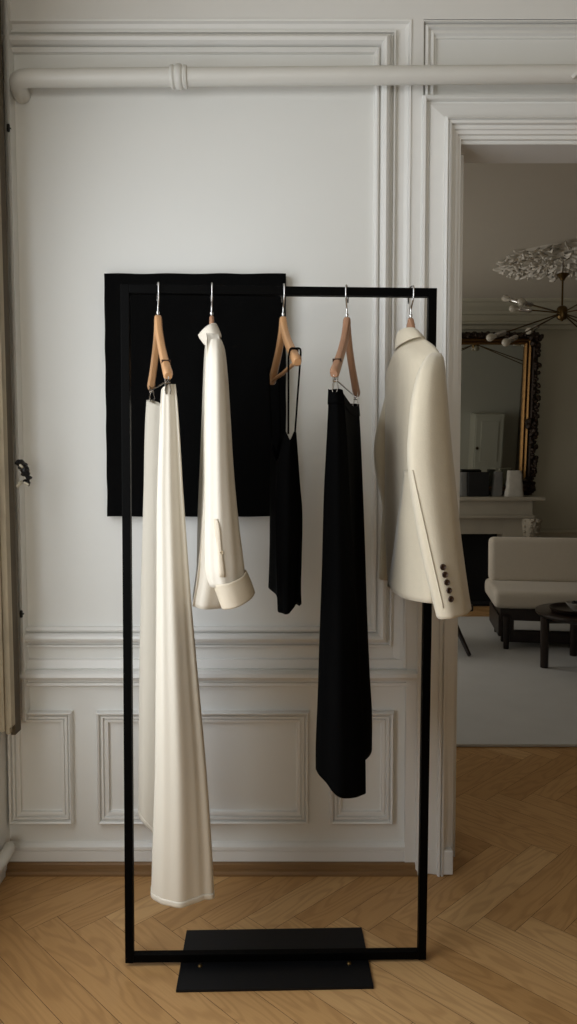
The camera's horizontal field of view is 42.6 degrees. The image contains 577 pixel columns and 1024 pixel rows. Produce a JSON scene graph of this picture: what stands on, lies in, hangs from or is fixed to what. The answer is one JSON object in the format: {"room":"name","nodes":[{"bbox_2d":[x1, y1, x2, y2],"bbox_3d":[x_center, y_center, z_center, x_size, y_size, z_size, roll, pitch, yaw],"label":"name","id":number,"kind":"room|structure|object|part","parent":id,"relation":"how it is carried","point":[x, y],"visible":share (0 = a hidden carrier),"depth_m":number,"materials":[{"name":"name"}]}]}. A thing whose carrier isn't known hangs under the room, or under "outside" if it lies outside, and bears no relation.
{"room":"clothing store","nodes":[
{"label":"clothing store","id":0,"kind":"room"},
{"bbox_2d":[0,731,9,883],"bbox_3d":[-0.935,-0.268,1.948,0.150,2.780,10.220,0,3,0],"label":"wall","id":1,"kind":"structure","parent":0,"point":[4,799],"depth_m":2.24,"materials":[{"name":"white paint"}]},
{"bbox_2d":[0,841,14,873],"bbox_3d":[-0.827,1.055,1.995,0.052,0.131,0.481,0,3,-1],"label":"pipe","id":2,"kind":"object","parent":1,"relation":"attached to","point":[8,849],"visible":1,"depth_m":2.14,"materials":[{"name":"white paint"}]},
{"bbox_2d":[0,0,31,738],"bbox_3d":[-0.833,-0.470,1.740,0.254,2.312,0.926,0,3,0],"label":"window","id":3,"kind":"structure","parent":1,"relation":"in","point":[14,655],"depth_m":2.11,"materials":[{"name":"beige paint"}]},
{"bbox_3d":[-0.837,-0.507,2.035,0.115,2.272,0.029,0,3,0],"label":"shutter panel","id":4,"kind":"part","parent":3,"relation":"part of","materials":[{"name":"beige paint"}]},
{"bbox_2d":[0,0,20,734],"bbox_3d":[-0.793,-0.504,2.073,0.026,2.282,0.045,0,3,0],"label":"shutter","id":5,"kind":"object","parent":3,"relation":"attached to","point":[16,727],"depth_m":2.08,"materials":[{"name":"white wood"}]},
{"bbox_3d":[-0.733,-0.109,2.051,0.059,0.075,0.030,2,4,29],"label":"handle","id":6,"kind":"part","parent":3,"relation":"part of","materials":[{"name":"metal"}]},
{"bbox_2d":[138,384,214,907],"bbox_3d":[-0.318,0.295,1.797,0.130,1.165,0.390,-2,4,-31],"label":"trousers","id":7,"kind":"object","parent":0,"point":[173,798],"visible":1,"depth_m":1.65,"materials":[{"name":"white fabric"}]},
{"bbox_2d":[0,606,576,1023],"bbox_3d":[1.327,1.151,2.016,4.980,0.060,10.290,0,3,0],"label":"floor","id":8,"kind":"structure","parent":0,"point":[501,943],"depth_m":2.00,"materials":[{"name":"brown wood"}]},
{"bbox_2d":[121,284,436,992],"bbox_3d":[-0.026,0.295,1.823,0.761,1.671,0.229,0,3,-1],"label":"clothes rack","id":9,"kind":"object","parent":8,"relation":"on","point":[229,960],"visible":1,"depth_m":1.81,"materials":[{"name":"black metal"}]},
{"bbox_3d":[-0.391,0.291,1.801,0.029,1.661,0.020,0,3,-2],"label":"upright post","id":10,"kind":"part","parent":9,"relation":"part of","materials":[{"name":"black metal"}]},
{"bbox_2d":[147,282,172,401],"bbox_3d":[-0.310,-0.404,1.765,0.020,0.281,0.397,-1,3,-16],"label":"wooden hanger","id":11,"kind":"object","parent":9,"relation":"hanging from","point":[159,348],"visible":0.92,"depth_m":1.74,"materials":[{"name":"brown wood"}]},
{"bbox_2d":[209,283,213,323],"bbox_3d":[-0.183,-0.445,1.766,0.013,0.199,0.261,-1,3,-10],"label":"wooden hanger","id":12,"kind":"object","parent":9,"relation":"hanging from","point":[211,318],"visible":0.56,"depth_m":1.75,"materials":[{"name":"silver metal"}]},
{"bbox_2d":[193,323,254,609],"bbox_3d":[-0.196,-0.120,1.769,0.126,0.657,0.492,-1,3,-18],"label":"shirt","id":13,"kind":"object","parent":12,"relation":"hanging from","point":[222,580],"visible":1,"depth_m":1.56,"materials":[{"name":"white fabric"}]},
{"bbox_3d":[-0.035,1.126,1.868,0.469,0.007,0.229,0,3,-1],"label":"plate","id":14,"kind":"part","parent":9,"relation":"part of","materials":[{"name":"black metal"}]},
{"bbox_3d":[-0.030,1.111,1.856,0.712,0.023,0.020,0,3,-1],"label":"rail","id":15,"kind":"part","parent":9,"relation":"part of","materials":[{"name":"black metal"}]},
{"bbox_3d":[-0.021,-0.527,1.766,0.712,0.024,0.020,0,3,-1],"label":"rail","id":16,"kind":"part","parent":9,"relation":"part of","materials":[{"name":"black metal"}]},
{"bbox_2d":[270,284,301,384],"bbox_3d":[-0.013,-0.434,1.771,0.021,0.219,0.398,-1,3,-10],"label":"wooden hanger","id":17,"kind":"object","parent":9,"relation":"hanging from","point":[284,338],"visible":0.84,"depth_m":1.76,"materials":[{"name":"brown wood"}]},
{"bbox_2d":[268,347,302,613],"bbox_3d":[-0.012,-0.075,1.791,0.062,0.589,0.344,0,3,-5],"label":"camisole","id":18,"kind":"object","parent":17,"relation":"hanging from","point":[286,520],"visible":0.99,"depth_m":1.64,"materials":[{"name":"black fabric"}]},
{"bbox_2d":[330,284,359,405],"bbox_3d":[0.140,-0.403,1.777,0.020,0.279,0.397,1,3,12],"label":"wooden hanger","id":19,"kind":"object","parent":9,"relation":"hanging from","point":[345,345],"visible":0.94,"depth_m":1.76,"materials":[{"name":"brown wood"}]},
{"bbox_2d":[406,285,414,327],"bbox_3d":[0.294,-0.431,1.780,0.017,0.222,0.273,-1,3,-12],"label":"wooden hanger","id":20,"kind":"object","parent":9,"relation":"hanging from","point":[410,323],"visible":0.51,"depth_m":1.77,"materials":[{"name":"silver metal"}]},
{"bbox_2d":[374,327,471,618],"bbox_3d":[0.315,-0.113,1.793,0.151,0.649,0.554,0,3,-2],"label":"blazer","id":21,"kind":"object","parent":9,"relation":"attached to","point":[421,557],"visible":1,"depth_m":1.56,"materials":[{"name":"beige fabric"}]},
{"bbox_3d":[0.340,0.294,1.821,0.029,1.661,0.020,0,3,-1],"label":"upright post","id":22,"kind":"part","parent":9,"relation":"part of","materials":[{"name":"black metal"}]},
{"bbox_2d":[459,496,544,605],"bbox_3d":[1.615,0.359,6.755,1.362,1.001,0.390,0,3,0],"label":"fireplace","id":23,"kind":"object","parent":8,"relation":"on","point":[481,519],"visible":0.43,"depth_m":6.70,"materials":[{"name":"grey stone"}]},
{"bbox_2d":[460,472,466,495],"bbox_3d":[1.600,-0.255,6.766,0.070,0.222,0.060,0,3,0],"label":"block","id":24,"kind":"object","parent":23,"relation":"on","point":[463,475],"visible":0.81,"depth_m":6.74,"materials":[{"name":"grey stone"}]},
{"bbox_2d":[467,472,488,496],"bbox_3d":[1.721,-0.253,6.729,0.186,0.222,0.075,0,3,0],"label":"box","id":25,"kind":"object","parent":23,"relation":"on","point":[477,482],"visible":1,"depth_m":6.69,"materials":[{"name":"black"}]},
{"bbox_2d":[490,471,502,495],"bbox_3d":[1.896,-0.256,6.746,0.106,0.226,0.080,0,3,0],"label":"stone vase","id":26,"kind":"object","parent":23,"relation":"on","point":[497,482],"visible":1,"depth_m":6.71,"materials":[{"name":"grey stone"}]},
{"bbox_2d":[460,331,543,494],"bbox_3d":[1.615,-0.893,6.761,1.362,1.484,0.231,0,3,0],"label":"mirror","id":27,"kind":"object","parent":23,"relation":"on","point":[499,424],"visible":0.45,"depth_m":6.76,"materials":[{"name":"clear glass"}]},
{"bbox_3d":[1.615,-0.868,6.801,1.085,1.344,0.023,0,8,0],"label":"glass","id":28,"kind":"part","parent":27,"relation":"part of","materials":[{"name":"mirror"}]},
{"bbox_2d":[460,496,544,500],"bbox_3d":[1.615,-0.125,6.763,1.362,0.035,0.320,0,3,0],"label":"mantel shelf","id":29,"kind":"object","parent":23,"relation":"attached to","point":[462,498],"depth_m":6.60,"materials":[{"name":"grey stone"}]},
{"bbox_2d":[504,470,523,496],"bbox_3d":[2.047,-0.259,6.724,0.173,0.235,0.102,0,3,0],"label":"stone sculpture","id":30,"kind":"object","parent":23,"relation":"on","point":[514,483],"visible":1,"depth_m":6.69,"materials":[{"name":"beige stone"}]},
{"bbox_2d":[456,617,576,746],"bbox_3d":[1.775,0.963,4.755,3.250,0.014,2.910,0,3,0],"label":"area rug","id":31,"kind":"object","parent":8,"relation":"on","point":[505,698],"visible":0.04,"depth_m":4.09,"materials":[{"name":"grey carpet"}]},
{"bbox_2d":[458,604,472,655],"bbox_3d":[0.965,0.568,5.151,0.524,0.730,0.645,0,3,0],"label":"wooden chair","id":32,"kind":"object","parent":31,"relation":"on","point":[460,635],"visible":0.09,"depth_m":4.90,"materials":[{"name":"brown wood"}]},
{"bbox_3d":[1.134,0.792,4.959,0.042,0.303,0.261,-2,4,-27],"label":"leg","id":33,"kind":"part","parent":32,"relation":"part of","materials":[{"name":"brown wood"}]},
{"bbox_2d":[485,537,576,648],"bbox_3d":[2.319,0.566,5.230,1.750,0.722,0.665,0,3,9],"label":"sofa","id":34,"kind":"object","parent":31,"relation":"on","point":[525,574],"visible":1,"depth_m":5.43,"materials":[{"name":"white fabric"}]},
{"bbox_3d":[1.491,0.823,5.063,0.048,0.226,0.048,0,3,9],"label":"leg","id":35,"kind":"part","parent":34,"relation":"part of","materials":[{"name":"brown wood"}]},
{"bbox_3d":[2.312,0.693,5.240,1.645,0.084,0.580,0,3,9],"label":"frame","id":36,"kind":"part","parent":34,"relation":"part of","materials":[{"name":"brown wood"}]},
{"bbox_2d":[485,578,576,608],"bbox_3d":[2.319,0.588,5.233,1.750,0.125,0.660,0,3,9],"label":"seat cushion","id":37,"kind":"object","parent":34,"relation":"on","point":[505,593],"depth_m":5.06,"materials":[{"name":"white fabric"}]},
{"bbox_2d":[488,537,576,581],"bbox_3d":[2.368,0.361,5.459,1.728,0.337,0.177,0,3,9],"label":"cushion","id":38,"kind":"object","parent":34,"relation":"on","point":[515,559],"depth_m":5.47,"materials":[{"name":"white fabric"}]},
{"bbox_2d":[535,602,576,667],"bbox_3d":[1.881,0.788,4.580,0.680,0.349,0.680,0,3,0],"label":"coffee table","id":39,"kind":"object","parent":31,"relation":"on","point":[548,616],"visible":0.81,"depth_m":4.56,"materials":[{"name":"brown wood"}]},
{"bbox_3d":[1.585,0.805,4.581,0.054,0.315,0.054,0,3,0],"label":"leg","id":40,"kind":"part","parent":39,"relation":"part of","materials":[{"name":"brown wood"}]},
{"bbox_3d":[1.881,0.674,4.574,0.441,0.030,0.441,3,4,45],"label":"cross rail","id":41,"kind":"part","parent":39,"relation":"part of","materials":[{"name":"brown wood"}]},
{"bbox_2d":[549,603,576,615],"bbox_3d":[1.780,0.600,4.550,0.344,0.028,0.344,0,3,0],"label":"tray","id":42,"kind":"object","parent":39,"relation":"on","point":[563,608],"visible":0.87,"depth_m":4.60,"materials":[{"name":"brown wood"}]},
{"bbox_2d":[566,600,576,611],"bbox_3d":[1.780,0.575,4.543,0.150,0.066,0.150,0,3,0],"label":"dish","id":43,"kind":"object","parent":42,"relation":"on","point":[572,604],"visible":1,"depth_m":4.52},
{"bbox_3d":[1.881,0.789,4.876,0.054,0.315,0.054,0,3,0],"label":"leg","id":44,"kind":"part","parent":39,"relation":"part of","materials":[{"name":"brown wood"}]},
{"bbox_2d":[10,37,576,840],"bbox_3d":[1.245,-0.286,2.276,4.510,2.780,0.125,0,3,0],"label":"wall","id":45,"kind":"structure","parent":0,"point":[249,179],"depth_m":2.20,"materials":[{"name":"white paint"}]},
{"bbox_2d":[7,710,74,823],"bbox_3d":[-0.756,0.780,2.260,0.198,0.350,0.026,0,3,0],"label":"trim","id":46,"kind":"structure","parent":45,"relation":"attached to","point":[18,814],"depth_m":2.26,"materials":[{"name":"white paint"}]},
{"bbox_2d":[104,273,285,516],"bbox_3d":[-0.273,-0.342,2.194,0.532,0.712,0.032,0,3,0],"label":"canvas painting","id":47,"kind":"object","parent":45,"relation":"attached to","point":[248,326],"visible":0.65,"depth_m":2.17,"materials":[{"name":"black fabric"}]},
{"bbox_2d":[96,710,308,823],"bbox_3d":[-0.261,0.780,2.260,0.647,0.350,0.026,0,3,0],"label":"trim","id":48,"kind":"structure","parent":45,"relation":"attached to","point":[106,814],"depth_m":2.26,"materials":[{"name":"white paint"}]},
{"bbox_2d":[1,19,411,668],"bbox_3d":[-0.281,-0.492,2.186,1.188,1.809,0.032,0,3,0],"label":"trim","id":49,"kind":"structure","parent":45,"relation":"attached to","point":[381,44],"depth_m":2.16,"materials":[{"name":"white paint"}]},
{"bbox_2d":[9,841,404,861],"bbox_3d":[-0.235,1.045,2.279,1.251,0.058,0.021,0,3,0],"label":"baseboard","id":50,"kind":"structure","parent":45,"relation":"attached to","point":[25,851],"depth_m":2.27,"materials":[{"name":"white paint"}]},
{"bbox_2d":[5,862,416,876],"bbox_3d":[-0.235,1.091,2.270,1.251,0.033,0.044,0,3,0],"label":"trim","id":51,"kind":"structure","parent":45,"relation":"attached to","point":[14,869],"depth_m":2.25,"materials":[{"name":"brown wood"}]},
{"bbox_2d":[19,658,417,685],"bbox_3d":[-0.236,0.490,2.237,1.247,0.087,0.044,0,3,0],"label":"trim","id":52,"kind":"structure","parent":45,"relation":"attached to","point":[40,671],"depth_m":2.24,"materials":[{"name":"white paint"}]},
{"bbox_2d":[1,0,576,861],"bbox_3d":[1.320,-0.282,2.204,4.360,2.780,0.019,0,3,0],"label":"trim","id":53,"kind":"structure","parent":45,"relation":"attached to","point":[419,11],"depth_m":2.13,"materials":[{"name":"white paint"}]},
{"bbox_2d":[9,63,576,103],"bbox_3d":[0.095,-1.228,2.107,1.792,0.080,0.109,0,3,0],"label":"pipe","id":54,"kind":"object","parent":45,"relation":"attached to","point":[178,76],"visible":1,"depth_m":2.07,"materials":[{"name":"white metal"}]},
{"bbox_2d":[330,710,393,823],"bbox_3d":[0.224,0.780,2.260,0.194,0.350,0.026,0,3,0],"label":"trim","id":55,"kind":"structure","parent":45,"relation":"attached to","point":[338,815],"depth_m":2.26,"materials":[{"name":"white paint"}]},
{"bbox_2d":[415,95,576,876],"bbox_3d":[1.226,-0.051,2.271,1.678,2.313,0.181,0,3,0],"label":"door frame","id":56,"kind":"structure","parent":45,"relation":"in","point":[447,120],"depth_m":2.17,"materials":[{"name":"white paint"}]},
{"bbox_2d":[423,20,576,94],"bbox_3d":[1.795,-1.296,2.149,2.816,0.245,0.019,0,3,0],"label":"trim","id":57,"kind":"structure","parent":45,"relation":"attached to","point":[434,30],"depth_m":2.14,"materials":[{"name":"white paint"}]},
{"bbox_2d":[316,389,371,798],"bbox_3d":[0.141,0.179,1.809,0.118,0.917,0.360,1,3,10],"label":"skirt","id":58,"kind":"object","parent":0,"point":[344,703],"visible":1,"depth_m":1.66,"materials":[{"name":"black fabric"}]},
{"bbox_2d":[462,163,576,297],"bbox_3d":[1.320,-1.705,1.869,4.660,0.100,10.220,0,3,0],"label":"ceiling","id":59,"kind":"structure","parent":0,"point":[508,207],"depth_m":4.56,"materials":[{"name":"paint"}]},
{"bbox_2d":[493,241,576,281],"bbox_3d":[2.005,-1.817,5.401,0.955,0.077,0.918,3,4,43],"label":"rosette","id":60,"kind":"object","parent":59,"relation":"attached to","point":[543,260],"visible":0.96,"depth_m":5.39,"materials":[{"name":"paint"}]},
{"bbox_2d":[486,261,576,346],"bbox_3d":[2.006,-1.486,5.426,1.240,0.690,0.960,0,3,0],"label":"chandelier","id":61,"kind":"object","parent":60,"relation":"hanging from","point":[562,310],"visible":0.99,"depth_m":5.39,"materials":[{"name":"gold metal"}]},
{"bbox_3d":[1.426,-1.224,5.191,0.080,0.055,0.057,0,3,0],"label":"bulb","id":62,"kind":"part","parent":61,"relation":"part of","materials":[{"name":"white glass"}]},
{"bbox_3d":[1.695,-1.663,5.759,0.056,0.057,0.080,-1,3,-21],"label":"bulb","id":63,"kind":"part","parent":61,"relation":"part of","materials":[{"name":"white glass"}]},
{"bbox_3d":[1.472,-1.146,5.003,0.056,0.058,0.080,2,4,29],"label":"bulb","id":64,"kind":"part","parent":61,"relation":"part of","materials":[{"name":"white glass"}]},
{"bbox_3d":[1.686,-1.520,5.525,0.082,0.056,0.056,0,3,0],"label":"bulb","id":65,"kind":"part","parent":61,"relation":"part of","materials":[{"name":"white glass"}]},
{"bbox_3d":[1.597,-1.433,5.055,0.081,0.055,0.056,-3,4,-42],"label":"bulb","id":66,"kind":"part","parent":61,"relation":"part of","materials":[{"name":"white glass"}]},
{"bbox_3d":[1.759,-1.361,5.329,0.464,0.183,0.204,0,3,0],"label":"arm","id":67,"kind":"part","parent":61,"relation":"part of","materials":[{"name":"gold metal"}]},
{"bbox_3d":[1.776,-1.325,5.243,0.439,0.243,0.369,0,3,0],"label":"arm","id":68,"kind":"part","parent":61,"relation":"part of","materials":[{"name":"gold metal"}]},
{"bbox_3d":[1.893,-1.480,5.461,0.198,0.041,0.010,1,3,17],"label":"arm","id":69,"kind":"part","parent":61,"relation":"part of","materials":[{"name":"gold metal"}]},
{"bbox_3d":[1.839,-1.449,5.275,0.313,0.015,0.287,0,3,0],"label":"arm","id":70,"kind":"part","parent":61,"relation":"part of","materials":[{"name":"gold metal"}]},
{"bbox_3d":[2.006,-1.645,5.418,0.013,0.371,0.014,0,3,0],"label":"stem","id":71,"kind":"part","parent":61,"relation":"part of","materials":[{"name":"gold metal"}]},
{"bbox_2d":[462,330,576,528],"bbox_3d":[1.320,-0.544,6.976,4.360,2.780,0.150,0,3,0],"label":"wall","id":72,"kind":"structure","parent":0,"point":[555,479],"depth_m":6.89,"materials":[{"name":"grey paint"}]},
{"bbox_2d":[462,298,576,329],"bbox_3d":[1.320,-1.798,6.741,4.360,0.250,0.187,0,3,0],"label":"trim","id":73,"kind":"structure","parent":72,"relation":"attached to","point":[477,313],"depth_m":6.78,"materials":[{"name":"grey paint"}]},
{"bbox_2d":[538,529,576,537],"bbox_3d":[1.320,0.202,6.928,4.360,0.085,0.033,0,3,0],"label":"trim","id":74,"kind":"structure","parent":72,"relation":"attached to","point":[554,533],"depth_m":6.92,"materials":[{"name":"grey paint"}]}
]}

